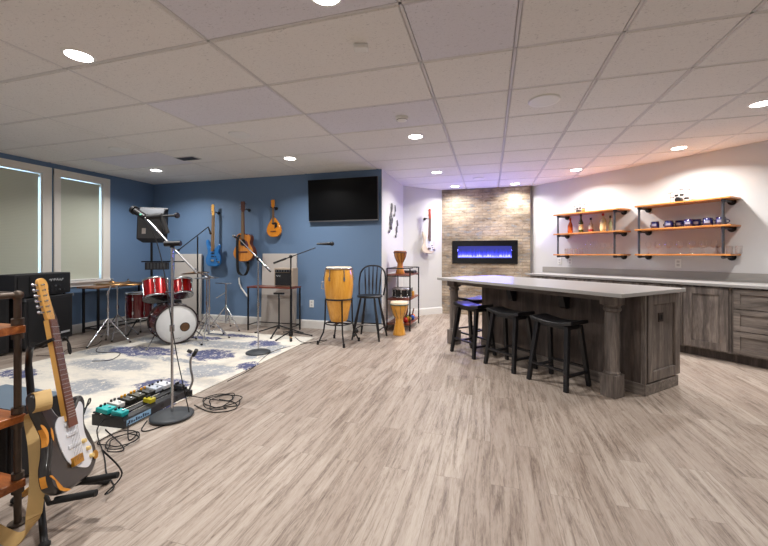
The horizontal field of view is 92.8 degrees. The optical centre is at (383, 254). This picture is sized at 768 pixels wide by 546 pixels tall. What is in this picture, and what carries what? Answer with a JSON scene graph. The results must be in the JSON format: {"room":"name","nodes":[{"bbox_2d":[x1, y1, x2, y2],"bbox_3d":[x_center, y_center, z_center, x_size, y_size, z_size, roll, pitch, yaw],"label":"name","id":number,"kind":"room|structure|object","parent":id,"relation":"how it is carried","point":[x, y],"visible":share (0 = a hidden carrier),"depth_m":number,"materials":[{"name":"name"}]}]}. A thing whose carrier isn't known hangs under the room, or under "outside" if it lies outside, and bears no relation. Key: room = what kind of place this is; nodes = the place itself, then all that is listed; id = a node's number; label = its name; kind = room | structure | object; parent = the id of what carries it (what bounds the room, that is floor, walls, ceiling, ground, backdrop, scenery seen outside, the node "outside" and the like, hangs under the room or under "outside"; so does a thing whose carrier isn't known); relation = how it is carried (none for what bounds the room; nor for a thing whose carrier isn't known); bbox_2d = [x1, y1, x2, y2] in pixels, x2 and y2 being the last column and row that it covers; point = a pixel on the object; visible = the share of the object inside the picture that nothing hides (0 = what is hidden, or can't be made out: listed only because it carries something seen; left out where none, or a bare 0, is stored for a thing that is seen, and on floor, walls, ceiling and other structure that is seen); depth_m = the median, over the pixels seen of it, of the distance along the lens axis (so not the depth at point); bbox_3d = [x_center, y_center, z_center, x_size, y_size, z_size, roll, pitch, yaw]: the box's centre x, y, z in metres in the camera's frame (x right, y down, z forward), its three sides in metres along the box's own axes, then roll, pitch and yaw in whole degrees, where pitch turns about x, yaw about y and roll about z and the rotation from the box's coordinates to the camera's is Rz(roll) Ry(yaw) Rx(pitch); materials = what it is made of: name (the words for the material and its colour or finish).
{"room":"basement music room","nodes":[
{"label":"basement music room","id":0,"kind":"room"},
{"bbox_2d":[0,153,153,324],"bbox_3d":[-5.433,-0.070,3.343,0.160,2.539,7.790,0,0,16],"label":"wall","id":1,"kind":"structure","parent":0,"point":[127,252],"depth_m":6.22,"materials":[{"name":"blue paint"}]},
{"bbox_2d":[0,158,51,274],"bbox_3d":[-4.962,-0.378,4.885,0.205,1.735,0.875,0,0,16],"label":"window","id":2,"kind":"structure","parent":1,"relation":"in","point":[25,188],"depth_m":4.98,"materials":[{"name":"white plastic"}]},
{"bbox_2d":[0,167,38,274],"bbox_3d":[-4.950,-0.371,4.866,0.044,1.519,0.584,0,0,16],"label":"blind","id":3,"kind":"object","parent":2,"relation":"attached to","point":[19,188],"depth_m":4.92,"materials":[{"name":"white"}]},
{"bbox_2d":[53,168,111,286],"bbox_3d":[-4.727,-0.378,5.694,0.205,1.735,0.870,0,0,16],"label":"window","id":4,"kind":"structure","parent":1,"relation":"in","point":[81,202],"depth_m":5.67,"materials":[{"name":"white plastic"}]},
{"bbox_2d":[61,178,99,278],"bbox_3d":[-4.716,-0.371,5.673,0.044,1.519,0.574,0,0,16],"label":"blind","id":5,"kind":"object","parent":4,"relation":"attached to","point":[80,199],"depth_m":5.66,"materials":[{"name":"white"}]},
{"bbox_2d":[72,316,145,333],"bbox_3d":[-5.350,1.133,3.318,0.014,0.135,7.390,0,0,16],"label":"baseboard","id":6,"kind":"structure","parent":1,"relation":"attached to","point":[77,328],"depth_m":5.80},
{"bbox_2d":[154,169,381,322],"bbox_3d":[-2.259,-0.070,6.331,4.670,2.539,0.120,0,0,16],"label":"wall","id":7,"kind":"structure","parent":0,"point":[357,245],"depth_m":6.20,"materials":[{"name":"blue paint"}]},
{"bbox_2d":[201,314,382,332],"bbox_3d":[-2.175,1.133,6.237,4.484,0.135,0.014,0,0,16],"label":"baseboard","id":8,"kind":"structure","parent":7,"relation":"attached to","point":[316,324],"depth_m":5.96,"materials":[{"name":"wood"}]},
{"bbox_2d":[308,176,378,221],"bbox_3d":[-0.646,-0.856,5.743,1.170,0.671,0.106,0,0,16],"label":"television","id":9,"kind":"object","parent":7,"relation":"attached to","point":[354,198],"visible":1,"depth_m":5.70,"materials":[{"name":"black plastic"}]},
{"bbox_3d":[-2.333,-0.760,6.220,0.079,0.056,0.130,0,0,16],"label":"hanger","id":10,"kind":"object","parent":7,"relation":"attached to","visible":0},
{"bbox_2d":[233,201,256,275],"bbox_3d":[-2.350,-0.269,6.150,0.414,1.253,0.129,-1,0,16],"label":"acoustic guitar","id":11,"kind":"object","parent":10,"relation":"hanging from","point":[241,252],"visible":0.91,"depth_m":6.12,"materials":[{"name":"brown wood"}]},
{"bbox_3d":[-2.933,-0.730,6.395,0.079,0.056,0.130,0,0,16],"label":"hanger","id":12,"kind":"object","parent":7,"relation":"attached to","visible":0},
{"bbox_2d":[205,204,221,266],"bbox_3d":[-2.981,-0.331,6.372,0.339,1.090,0.067,1,0,16],"label":"bass guitar","id":13,"kind":"object","parent":12,"relation":"hanging from","point":[213,258],"visible":1,"depth_m":6.35,"materials":[{"name":"blue wood"}]},
{"bbox_2d":[0,0,767,189],"bbox_3d":[0.046,-1.367,2.884,11.600,0.103,11.600,0,0,16],"label":"ceiling","id":14,"kind":"structure","parent":0,"point":[636,81],"depth_m":2.83,"materials":[{"name":"tile"}]},
{"bbox_2d":[60,47,96,62],"bbox_3d":[-2.016,-1.312,2.416,0.188,0.007,0.188,0,0,16],"label":"recessed light","id":15,"kind":"object","parent":14,"relation":"in","point":[79,55],"visible":1,"depth_m":2.41,"materials":[{"name":"white plastic"}]},
{"bbox_2d":[174,156,200,160],"bbox_3d":[-2.678,-1.311,4.995,0.310,0.012,0.160,0,0,16],"label":"ceiling vent","id":16,"kind":"object","parent":14,"relation":"in","point":[186,158],"visible":1,"depth_m":4.97,"materials":[{"name":"plastic"}]},
{"bbox_2d":[311,0,342,6],"bbox_3d":[-0.296,-1.312,1.849,0.188,0.007,0.188,0,0,16],"label":"recessed light","id":17,"kind":"object","parent":14,"relation":"in","point":[325,3],"visible":1,"depth_m":1.90,"materials":[{"name":"white plastic"}]},
{"bbox_2d":[354,43,367,51],"bbox_3d":[-0.145,-1.302,2.302,0.090,0.029,0.060,0,0,-1],"label":"sensor","id":18,"kind":"object","parent":14,"relation":"attached to","point":[358,47],"visible":1,"depth_m":2.27,"materials":[{"name":"white plastic"}]},
{"bbox_2d":[396,115,407,121],"bbox_3d":[0.172,-1.298,3.506,0.124,0.037,0.124,0,0,16],"label":"smoke detector","id":19,"kind":"object","parent":14,"relation":"attached to","point":[400,118],"visible":1,"depth_m":3.47,"materials":[{"name":"white plastic"}]},
{"bbox_2d":[407,134,423,138],"bbox_3d":[0.349,-1.312,4.070,0.188,0.007,0.188,0,0,16],"label":"recessed light","id":20,"kind":"object","parent":14,"relation":"in","point":[410,136],"visible":1,"depth_m":4.06,"materials":[{"name":"white plastic"}]},
{"bbox_2d":[528,94,560,106],"bbox_3d":[1.366,-1.312,3.120,0.260,0.010,0.260,0,0,16],"label":"ceiling speaker","id":21,"kind":"object","parent":14,"relation":"attached to","point":[544,100],"visible":1,"depth_m":3.10,"materials":[{"name":"white plastic"}]},
{"bbox_2d":[747,99,767,107],"bbox_3d":[3.291,-1.312,3.183,0.188,0.007,0.188,0,0,16],"label":"recessed light","id":22,"kind":"object","parent":14,"relation":"in","point":[761,103],"visible":1,"depth_m":3.19,"materials":[{"name":"white plastic"}]},
{"bbox_2d":[0,313,767,545],"bbox_3d":[0.179,1.250,3.072,11.170,0.100,10.400,0,0,16],"label":"floor","id":23,"kind":"structure","parent":0,"point":[409,439],"depth_m":2.16,"materials":[{"name":"wood"}]},
{"bbox_2d":[0,299,8,353],"bbox_3d":[-4.746,0.850,4.085,0.406,0.700,0.680,0,0,16],"label":"speaker cabinet","id":24,"kind":"object","parent":23,"relation":"on","point":[4,303],"visible":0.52,"depth_m":4.31,"materials":[{"name":"fabric"}]},
{"bbox_2d":[0,290,25,528],"bbox_3d":[-2.041,0.680,1.573,0.823,1.040,0.404,0,0,16],"label":"shelf unit","id":25,"kind":"object","parent":23,"relation":"on","point":[13,483],"visible":0.95,"depth_m":1.62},
{"bbox_2d":[0,384,60,475],"bbox_3d":[-2.124,0.999,2.061,0.494,0.402,0.250,0,0,16],"label":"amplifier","id":26,"kind":"object","parent":23,"relation":"on","point":[6,391],"visible":0.29,"depth_m":1.93,"materials":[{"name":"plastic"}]},
{"bbox_2d":[9,293,73,351],"bbox_3d":[-4.547,0.870,4.804,0.340,0.660,0.729,0,0,-1],"label":"speaker cabinet","id":27,"kind":"object","parent":23,"relation":"on","point":[61,303],"visible":0.42,"depth_m":4.64,"materials":[{"name":"fabric"}]},
{"bbox_2d":[0,272,69,298],"bbox_3d":[-4.516,0.395,4.740,0.280,0.300,0.795,0,0,-1],"label":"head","id":28,"kind":"object","parent":27,"relation":"on","point":[58,282],"visible":0.8,"depth_m":4.57},
{"bbox_2d":[10,336,119,545],"bbox_3d":[-1.433,0.783,1.710,0.670,0.833,0.347,0,0,35],"label":"guitar stand","id":29,"kind":"object","parent":23,"relation":"on","point":[103,479],"visible":0.62,"depth_m":1.62,"materials":[{"name":"black metal"}]},
{"bbox_2d":[0,278,97,545],"bbox_3d":[-1.464,0.651,1.620,0.402,1.086,0.295,0,0,18],"label":"electric guitar","id":30,"kind":"object","parent":29,"relation":"on","point":[62,452],"visible":1,"depth_m":1.55,"materials":[{"name":"brown wood"}]},
{"bbox_2d":[96,420,122,494],"bbox_3d":[-1.648,1.072,2.175,0.084,0.261,1.020,0,0,-40],"label":"cable","id":31,"kind":"object","parent":23,"relation":"on","point":[103,451],"visible":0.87,"depth_m":1.83,"materials":[{"name":"rubber"}]},
{"bbox_2d":[77,285,146,333],"bbox_3d":[-4.337,0.845,6.008,0.360,0.710,1.080,0,0,16],"label":"console table","id":32,"kind":"object","parent":23,"relation":"on","point":[98,287],"visible":0.5,"depth_m":5.60,"materials":[{"name":"black metal"}]},
{"bbox_2d":[97,423,139,452],"bbox_3d":[-1.706,1.179,2.358,0.427,0.035,0.216,0,0,37],"label":"cable","id":33,"kind":"object","parent":23,"relation":"on","point":[127,430],"visible":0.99,"depth_m":2.34,"materials":[{"name":"rubber"}]},
{"bbox_2d":[100,279,141,341],"bbox_3d":[-3.725,0.775,5.279,0.628,0.854,0.459,0,0,38],"label":"cymbal stand","id":34,"kind":"object","parent":23,"relation":"on","point":[130,282],"visible":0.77,"depth_m":5.25,"materials":[{"name":"silver metal"}]},
{"bbox_2d":[125,291,153,336],"bbox_3d":[-3.640,0.879,5.442,0.375,0.642,0.379,0,0,16],"label":"floor tom","id":35,"kind":"object","parent":23,"relation":"on","point":[135,308],"depth_m":5.30,"materials":[{"name":"red paint"}]},
{"bbox_2d":[136,216,166,260],"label":"monitor speaker","id":36,"kind":"object","parent":23,"relation":"on","point":[144,234],"depth_m":5.49},
{"bbox_2d":[137,217,161,237],"bbox_3d":[-3.516,-0.414,5.487,0.310,0.343,0.055,0,0,-19],"label":"grille","id":37,"kind":"object","parent":36,"relation":"attached to","point":[143,230],"depth_m":5.47,"materials":[{"name":"fabric"}]},
{"bbox_2d":[141,261,184,269],"bbox_3d":[-3.376,0.164,5.591,0.601,0.132,0.086,0,0,-12],"label":"mixer","id":38,"kind":"object","parent":36,"relation":"attached to","point":[149,265],"visible":0.95,"depth_m":5.54,"materials":[{"name":"plastic"}]},
{"bbox_2d":[140,207,168,225],"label":"monitor speaker","id":39,"kind":"object","parent":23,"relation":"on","point":[146,210],"depth_m":5.61},
{"bbox_2d":[0,329,313,442],"bbox_3d":[-2.594,1.194,4.122,2.440,0.009,3.050,0,0,16],"label":"area rug","id":40,"kind":"object","parent":23,"relation":"on","point":[219,359],"visible":0.47,"depth_m":3.92,"materials":[{"name":"fabric"}]},
{"bbox_2d":[86,279,130,347],"bbox_3d":[-3.622,0.757,4.895,0.421,0.869,0.481,0,0,-12],"label":"cymbal stand","id":41,"kind":"object","parent":40,"relation":"on","point":[111,282],"visible":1,"depth_m":4.87,"materials":[{"name":"silver metal"}]},
{"bbox_2d":[92,387,187,428],"bbox_3d":[-1.843,1.144,2.815,0.272,0.092,0.600,0,0,12],"label":"pedalboard","id":42,"kind":"object","parent":40,"relation":"on","point":[147,410],"visible":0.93,"depth_m":2.66,"materials":[{"name":"plastic"}]},
{"bbox_2d":[95,403,115,414],"bbox_3d":[-1.957,1.082,2.573,0.102,0.058,0.070,0,0,12],"label":"effects pedal","id":43,"kind":"object","parent":42,"relation":"on","point":[106,409],"visible":0.97,"depth_m":2.55,"materials":[{"name":"teal metal"}]},
{"bbox_2d":[107,398,124,407],"bbox_3d":[-1.949,1.081,2.658,0.102,0.058,0.060,0,0,12],"label":"effects pedal","id":44,"kind":"object","parent":42,"relation":"on","point":[113,402],"visible":0.89,"depth_m":2.65,"materials":[{"name":"silver metal"}]},
{"bbox_2d":[111,406,128,416],"bbox_3d":[-1.845,1.097,2.554,0.092,0.057,0.060,0,0,12],"label":"effects pedal","id":45,"kind":"object","parent":42,"relation":"on","point":[119,411],"visible":1,"depth_m":2.54,"materials":[{"name":"teal metal"}]},
{"bbox_2d":[117,394,135,404],"bbox_3d":[-1.927,1.082,2.738,0.112,0.059,0.065,0,0,12],"label":"effects pedal","id":46,"kind":"object","parent":42,"relation":"on","point":[128,400],"visible":0.97,"depth_m":2.72,"materials":[{"name":"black metal"}]},
{"bbox_2d":[127,390,144,400],"bbox_3d":[-1.910,1.082,2.816,0.112,0.059,0.065,0,0,12],"label":"effects pedal","id":47,"kind":"object","parent":42,"relation":"on","point":[134,393],"visible":0.89,"depth_m":2.80,"materials":[{"name":"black metal"}]},
{"bbox_2d":[137,386,155,395],"bbox_3d":[-1.883,1.083,2.895,0.112,0.059,0.070,0,0,12],"label":"effects pedal","id":48,"kind":"object","parent":42,"relation":"on","point":[147,391],"visible":0.91,"depth_m":2.88,"materials":[{"name":"silver metal"}]},
{"bbox_2d":[143,394,155,403],"bbox_3d":[-1.786,1.099,2.782,0.073,0.054,0.050,0,0,12],"label":"effects pedal","id":49,"kind":"object","parent":42,"relation":"on","point":[149,399],"visible":1,"depth_m":2.77,"materials":[{"name":"yellow metal"}]},
{"bbox_2d":[146,383,161,392],"bbox_3d":[-1.871,1.082,2.971,0.102,0.058,0.065,0,0,12],"label":"effects pedal","id":50,"kind":"object","parent":42,"relation":"on","point":[157,388],"visible":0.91,"depth_m":2.96,"materials":[{"name":"silver metal"}]},
{"bbox_2d":[154,379,170,389],"bbox_3d":[-1.848,1.083,3.056,0.112,0.059,0.080,0,0,12],"label":"effects pedal","id":51,"kind":"object","parent":42,"relation":"on","point":[164,384],"visible":0.91,"depth_m":3.04,"materials":[{"name":"silver metal"}]},
{"bbox_2d":[146,291,208,349],"bbox_3d":[-2.860,0.847,4.972,0.743,0.698,0.532,0,0,-44],"label":"bass drum","id":52,"kind":"object","parent":40,"relation":"on","point":[185,317],"visible":0.94,"depth_m":4.88,"materials":[{"name":"red paint"}]},
{"bbox_2d":[141,276,169,303],"bbox_3d":[-3.146,0.489,5.040,0.326,0.393,0.415,0,0,-38],"label":"tom drum","id":53,"kind":"object","parent":52,"relation":"attached to","point":[154,287],"visible":0.94,"depth_m":4.94,"materials":[{"name":"red metal"}]},
{"bbox_2d":[174,277,193,298],"bbox_3d":[-2.835,0.471,5.145,0.266,0.330,0.343,0,0,-35],"label":"tom drum","id":54,"kind":"object","parent":52,"relation":"attached to","point":[183,289],"visible":0.81,"depth_m":5.07,"materials":[{"name":"red metal"}]},
{"bbox_2d":[186,349,197,396],"bbox_3d":[-1.615,0.990,3.072,0.120,0.400,0.056,0,0,16],"label":"light","id":55,"kind":"object","parent":40,"relation":"on","point":[189,392],"visible":0.98,"depth_m":3.07,"materials":[{"name":"black plastic"}]},
{"bbox_2d":[181,268,229,344],"bbox_3d":[-2.503,0.693,5.060,0.525,0.999,0.478,0,0,16],"label":"cymbal stand","id":56,"kind":"object","parent":40,"relation":"on","point":[193,272],"visible":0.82,"depth_m":5.05,"materials":[{"name":"silver metal"}]},
{"bbox_2d":[192,273,224,337],"bbox_3d":[-2.603,0.736,5.481,0.432,0.912,0.443,0,0,-15],"label":"stand","id":57,"kind":"object","parent":40,"relation":"on","point":[205,277],"visible":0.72,"depth_m":5.44,"materials":[{"name":"silver metal"}]},
{"bbox_2d":[232,235,270,355],"bbox_3d":[-1.631,0.470,4.462,0.655,1.441,0.290,0,0,16],"label":"microphone stand","id":58,"kind":"object","parent":40,"relation":"on","point":[259,351],"visible":1,"depth_m":4.42,"materials":[{"name":"silver metal"}]},
{"bbox_2d":[254,292,303,338],"bbox_3d":[-1.585,0.883,5.516,0.540,0.617,0.540,0,0,-43],"label":"stand","id":59,"kind":"object","parent":40,"relation":"on","point":[278,326],"visible":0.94,"depth_m":5.50,"materials":[{"name":"black metal"}]},
{"bbox_2d":[273,241,333,340],"bbox_3d":[-1.198,0.501,5.223,0.838,1.382,0.548,0,0,16],"label":"microphone stand","id":60,"kind":"object","parent":40,"relation":"on","point":[331,243],"visible":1,"depth_m":5.30,"materials":[{"name":"black metal"}]},
{"bbox_2d":[129,206,197,424],"bbox_3d":[-1.653,0.405,2.719,0.681,1.570,0.290,0,0,16],"label":"microphone stand","id":61,"kind":"object","parent":23,"relation":"on","point":[171,415],"visible":1,"depth_m":2.69,"materials":[{"name":"silver metal"}]},
{"bbox_2d":[174,254,202,320],"bbox_3d":[-3.531,0.595,6.577,0.590,1.210,0.082,0,0,16],"label":"acoustic panel","id":62,"kind":"object","parent":23,"relation":"on","point":[180,267],"visible":0.49,"depth_m":6.53,"materials":[{"name":"beige fabric"}]},
{"bbox_2d":[177,227,214,327],"bbox_3d":[-3.138,0.368,6.006,0.549,1.668,0.484,0,0,40],"label":"microphone stand","id":63,"kind":"object","parent":23,"relation":"on","point":[210,232],"visible":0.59,"depth_m":6.05,"materials":[{"name":"black metal"}]},
{"bbox_2d":[189,393,242,409],"bbox_3d":[-1.351,1.186,2.991,0.486,0.029,0.290,0,0,41],"label":"cable","id":64,"kind":"object","parent":23,"relation":"on","point":[218,395],"visible":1,"depth_m":2.98,"materials":[{"name":"rubber"}]},
{"bbox_2d":[210,283,239,330],"bbox_3d":[-2.533,0.827,5.902,0.498,0.750,0.435,0,0,-8],"label":"cymbal stand","id":65,"kind":"object","parent":23,"relation":"on","point":[225,292],"visible":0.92,"depth_m":5.83,"materials":[{"name":"silver metal"}]},
{"bbox_2d":[247,285,300,329],"bbox_3d":[-1.748,0.853,5.813,0.800,0.695,0.290,0,0,16],"label":"side table","id":66,"kind":"object","parent":23,"relation":"on","point":[254,286],"visible":0.56,"depth_m":5.79,"materials":[{"name":"black metal"}]},
{"bbox_2d":[274,268,297,286],"bbox_3d":[-1.541,0.357,5.738,0.320,0.294,0.198,0,0,16],"label":"amplifier","id":67,"kind":"object","parent":66,"relation":"on","point":[281,275],"visible":0.89,"depth_m":5.67,"materials":[{"name":"black plastic"}]},
{"bbox_2d":[227,337,326,381],"bbox_3d":[-1.288,1.190,4.333,0.515,0.019,1.803,0,0,16],"label":"cable","id":68,"kind":"object","parent":23,"relation":"on","point":[295,337],"visible":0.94,"depth_m":4.47,"materials":[{"name":"rubber"}]},
{"bbox_2d":[261,254,296,327],"bbox_3d":[-1.740,0.592,6.056,0.640,1.214,0.082,0,0,16],"label":"acoustic panel","id":69,"kind":"object","parent":23,"relation":"on","point":[269,304],"visible":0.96,"depth_m":6.05,"materials":[{"name":"beige fabric"}]},
{"bbox_2d":[317,297,359,347],"bbox_3d":[-0.588,0.895,4.957,0.491,0.611,0.434,0,0,25],"label":"stand","id":70,"kind":"object","parent":23,"relation":"on","point":[342,323],"visible":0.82,"depth_m":4.89,"materials":[{"name":"black metal"}]},
{"bbox_2d":[321,266,353,321],"bbox_3d":[-0.614,0.533,4.968,0.392,0.734,0.422,0,0,35],"label":"drum","id":71,"kind":"object","parent":70,"relation":"on","point":[338,280],"visible":1,"depth_m":4.82,"materials":[{"name":"brown wood"}]},
{"bbox_2d":[351,265,387,341],"bbox_3d":[-0.205,0.678,5.266,0.427,1.050,0.403,0,0,16],"label":"chair","id":72,"kind":"object","parent":23,"relation":"on","point":[365,296],"visible":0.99,"depth_m":5.35,"materials":[{"name":"black paint"}]},
{"bbox_2d":[390,300,408,335],"bbox_3d":[0.228,0.952,5.484,0.293,0.496,0.293,0,0,16],"label":"drum","id":73,"kind":"object","parent":23,"relation":"on","point":[399,308],"visible":1,"depth_m":5.41,"materials":[{"name":"brown wood"}]},
{"bbox_2d":[386,266,418,331],"bbox_3d":[0.326,0.706,6.093,0.394,0.989,0.737,0,0,16],"label":"rack","id":74,"kind":"object","parent":23,"relation":"on","point":[392,322],"visible":0.85,"depth_m":5.79,"materials":[{"name":"black metal"}]},
{"bbox_2d":[393,251,406,273],"bbox_3d":[0.262,0.126,5.922,0.222,0.375,0.222,0,0,16],"label":"drum","id":75,"kind":"object","parent":74,"relation":"on","point":[400,256],"visible":0.99,"depth_m":5.86,"materials":[{"name":"brown wood"}]},
{"bbox_2d":[392,287,411,297],"bbox_3d":[0.292,0.620,5.955,0.332,0.154,0.332,0,0,16],"label":"snare drum","id":76,"kind":"object","parent":74,"relation":"on","point":[398,292],"visible":0.91,"depth_m":5.83,"materials":[{"name":"silver metal"}]},
{"bbox_2d":[458,295,481,344],"bbox_3d":[1.243,0.895,5.066,0.430,0.616,0.363,0,0,-29],"label":"stool","id":77,"kind":"object","parent":23,"relation":"on","point":[478,299],"visible":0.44,"depth_m":5.00,"materials":[{"name":"black paint"}]},
{"bbox_2d":[450,301,496,359],"bbox_3d":[1.077,0.895,4.433,0.363,0.616,0.430,0,0,-29],"label":"stool","id":78,"kind":"object","parent":23,"relation":"on","point":[471,307],"visible":0.94,"depth_m":4.38,"materials":[{"name":"black paint"}]},
{"bbox_2d":[483,306,537,373],"bbox_3d":[1.354,0.895,3.929,0.363,0.616,0.430,0,0,-29],"label":"stool","id":79,"kind":"object","parent":23,"relation":"on","point":[505,313],"visible":0.96,"depth_m":3.86,"materials":[{"name":"black paint"}]},
{"bbox_2d":[530,275,566,279],"bbox_3d":[2.971,0.781,6.211,0.623,0.838,0.696,0,0,-29],"label":"base cabinet","id":80,"kind":"object","parent":23,"relation":"on","point":[531,276],"visible":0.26,"depth_m":6.04,"materials":[{"name":"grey wood"}]},
{"bbox_2d":[526,313,591,392],"bbox_3d":[1.631,0.895,3.425,0.363,0.616,0.430,0,0,-29],"label":"stool","id":81,"kind":"object","parent":23,"relation":"on","point":[544,319],"visible":1,"depth_m":3.33,"materials":[{"name":"black paint"}]},
{"bbox_2d":[447,281,679,398],"bbox_3d":[1.787,0.769,4.164,0.895,0.862,2.296,0,0,-29],"label":"kitchen island","id":82,"kind":"object","parent":23,"relation":"on","point":[633,343],"visible":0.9,"depth_m":3.34,"materials":[{"name":"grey wood"}]},
{"bbox_2d":[437,275,685,297],"bbox_3d":[1.723,0.321,4.094,1.035,0.032,2.345,0,0,-29],"label":"island countertop","id":83,"kind":"structure","parent":82,"relation":"on","point":[615,290],"depth_m":3.60,"materials":[{"name":"grey stone"}]},
{"bbox_2d":[567,278,616,282],"bbox_3d":[3.323,0.781,5.572,0.623,0.838,0.756,0,0,-29],"label":"base cabinet","id":84,"kind":"object","parent":23,"relation":"on","point":[572,279],"visible":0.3,"depth_m":5.38,"materials":[{"name":"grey wood"}]},
{"bbox_2d":[617,281,684,352],"bbox_3d":[3.689,0.781,4.906,0.623,0.838,0.756,0,0,-29],"label":"base cabinet","id":85,"kind":"object","parent":23,"relation":"on","point":[682,347],"visible":0.21,"depth_m":4.51,"materials":[{"name":"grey wood"}]},
{"bbox_2d":[682,285,733,361],"bbox_3d":[3.982,0.781,4.373,0.623,0.838,0.451,0,0,-29],"label":"base cabinet","id":86,"kind":"object","parent":23,"relation":"on","point":[706,310],"visible":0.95,"depth_m":4.21,"materials":[{"name":"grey wood"}]},
{"bbox_2d":[732,288,767,368],"bbox_3d":[4.248,0.781,3.857,0.654,0.838,0.703,0,0,-29],"label":"base cabinet","id":87,"kind":"object","parent":23,"relation":"on","point":[749,306],"visible":1,"depth_m":3.90,"materials":[{"name":"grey wood"}]},
{"bbox_2d":[382,169,402,322],"bbox_3d":[0.127,-0.070,6.388,0.121,2.539,1.560,0,0,16],"label":"wall","id":88,"kind":"structure","parent":0,"point":[392,190],"depth_m":6.11,"materials":[{"name":"white paint"}]},
{"bbox_2d":[389,203,397,236],"bbox_3d":[0.163,-0.577,6.242,0.029,0.570,0.619,0,0,16],"label":"wall art","id":89,"kind":"object","parent":88,"relation":"attached to","point":[391,217],"visible":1,"depth_m":6.13,"materials":[{"name":"grey metal"}]},
{"bbox_2d":[403,186,441,308],"bbox_3d":[0.747,-0.070,7.288,0.937,2.539,0.120,0,0,-29],"label":"wall","id":90,"kind":"structure","parent":0,"point":[416,201],"depth_m":7.23,"materials":[{"name":"white paint"}]},
{"bbox_2d":[408,307,441,315],"bbox_3d":[0.779,1.133,7.229,0.937,0.135,0.014,0,0,-29],"label":"baseboard","id":91,"kind":"structure","parent":90,"relation":"attached to","point":[434,310],"depth_m":7.27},
{"bbox_3d":[0.836,-0.700,7.181,0.138,0.056,0.138,0,0,16],"label":"hanger","id":92,"kind":"object","parent":90,"relation":"attached to","visible":0},
{"bbox_2d":[421,209,434,253],"bbox_3d":[0.875,-0.458,7.157,0.317,0.878,0.067,0,0,-29],"label":"electric guitar","id":93,"kind":"object","parent":92,"relation":"hanging from","point":[428,246],"visible":1,"depth_m":7.13,"materials":[{"name":"white wood"}]},
{"bbox_2d":[442,186,529,314],"bbox_3d":[2.021,-0.070,7.332,1.682,2.539,0.230,0,0,16],"label":"wall","id":94,"kind":"structure","parent":0,"point":[495,213],"depth_m":7.23,"materials":[{"name":"brick"}]},
{"bbox_2d":[452,240,517,263],"bbox_3d":[1.992,-0.048,7.263,1.245,0.455,0.130,0,0,16],"label":"electric fireplace","id":95,"kind":"object","parent":94,"relation":"attached to","point":[490,251],"visible":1,"depth_m":7.23,"materials":[{"name":"black glass"}]},
{"bbox_2d":[530,140,767,273],"bbox_3d":[4.224,-0.070,4.711,0.120,2.539,5.657,0,0,-29],"label":"wall","id":96,"kind":"structure","parent":0,"point":[739,171],"depth_m":5.11,"materials":[{"name":"white paint"}]},
{"bbox_2d":[553,208,630,258],"bbox_3d":[3.322,-0.308,5.912,0.297,0.765,1.100,0,0,-29],"label":"wall shelf","id":97,"kind":"object","parent":96,"relation":"attached to","point":[623,211],"visible":1,"depth_m":5.69,"materials":[{"name":"wood"}]},
{"bbox_2d":[578,214,583,231],"bbox_3d":[3.243,-0.511,6.017,0.074,0.308,0.074,0,0,-29],"label":"liquor bottle","id":98,"kind":"object","parent":97,"relation":"on","point":[580,224],"visible":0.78,"depth_m":6.00,"materials":[{"name":"green glass"}]},
{"bbox_2d":[600,213,605,230],"bbox_3d":[3.416,-0.499,5.702,0.090,0.283,0.090,0,0,-29],"label":"liquor bottle","id":99,"kind":"object","parent":97,"relation":"on","point":[602,220],"visible":0.8,"depth_m":5.67,"materials":[{"name":"beige glass"}]},
{"bbox_2d":[543,267,767,282],"bbox_3d":[4.022,0.277,4.928,0.021,0.103,4.360,0,0,-29],"label":"backsplash","id":100,"kind":"structure","parent":96,"relation":"attached to","point":[718,276],"depth_m":5.06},
{"bbox_2d":[635,196,740,260],"bbox_3d":[3.933,-0.308,4.801,0.297,0.765,1.042,0,0,-29],"label":"wall shelf","id":101,"kind":"object","parent":96,"relation":"attached to","point":[731,200],"visible":1,"depth_m":4.59,"materials":[{"name":"wood"}]},
{"bbox_2d":[663,220,673,227],"bbox_3d":[3.841,-0.406,4.942,0.121,0.098,0.103,0,0,43],"label":"ceramic mug","id":102,"kind":"object","parent":101,"relation":"on","point":[670,223],"visible":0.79,"depth_m":4.90,"materials":[{"name":"ceramic"}]},
{"bbox_2d":[668,189,689,201],"bbox_3d":[3.913,-0.773,4.841,0.083,0.171,0.274,0,0,-29],"label":"figurine","id":103,"kind":"object","parent":101,"relation":"on","point":[676,198],"visible":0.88,"depth_m":4.82,"materials":[{"name":"black metal"}]},
{"bbox_2d":[680,219,693,226],"bbox_3d":[3.940,-0.406,4.748,0.103,0.098,0.127,0,0,-29],"label":"ceramic mug","id":104,"kind":"object","parent":101,"relation":"on","point":[687,222],"visible":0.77,"depth_m":4.70,"materials":[{"name":"ceramic"}]},
{"bbox_2d":[703,218,714,224],"bbox_3d":[4.052,-0.406,4.559,0.120,0.098,0.102,0,0,14],"label":"ceramic mug","id":105,"kind":"object","parent":101,"relation":"on","point":[706,221],"visible":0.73,"depth_m":4.52,"materials":[{"name":"ceramic"}]},
{"bbox_3d":[4.620,0.781,3.213,0.623,0.838,0.776,0,0,-29],"label":"base cabinet","id":106,"kind":"object","parent":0,"visible":0},
{"bbox_2d":[526,272,767,289],"bbox_3d":[3.782,0.345,4.716,0.644,0.034,4.220,0,0,-29],"label":"countertop","id":107,"kind":"structure","parent":106,"relation":"on","point":[751,285],"depth_m":4.68,"materials":[{"name":"grey stone"}]},
{"bbox_3d":[-1.819,-0.770,6.071,0.079,0.056,0.130,0,0,16],"label":"hanger","id":108,"kind":"object","parent":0,"visible":0},
{"bbox_2d":[267,199,281,236],"bbox_3d":[-1.825,-0.600,6.050,0.266,0.621,0.056,-2,0,16],"label":"mandolin","id":109,"kind":"object","parent":108,"relation":"hanging from","point":[274,229],"visible":1,"depth_m":6.03,"materials":[{"name":"orange paint"}]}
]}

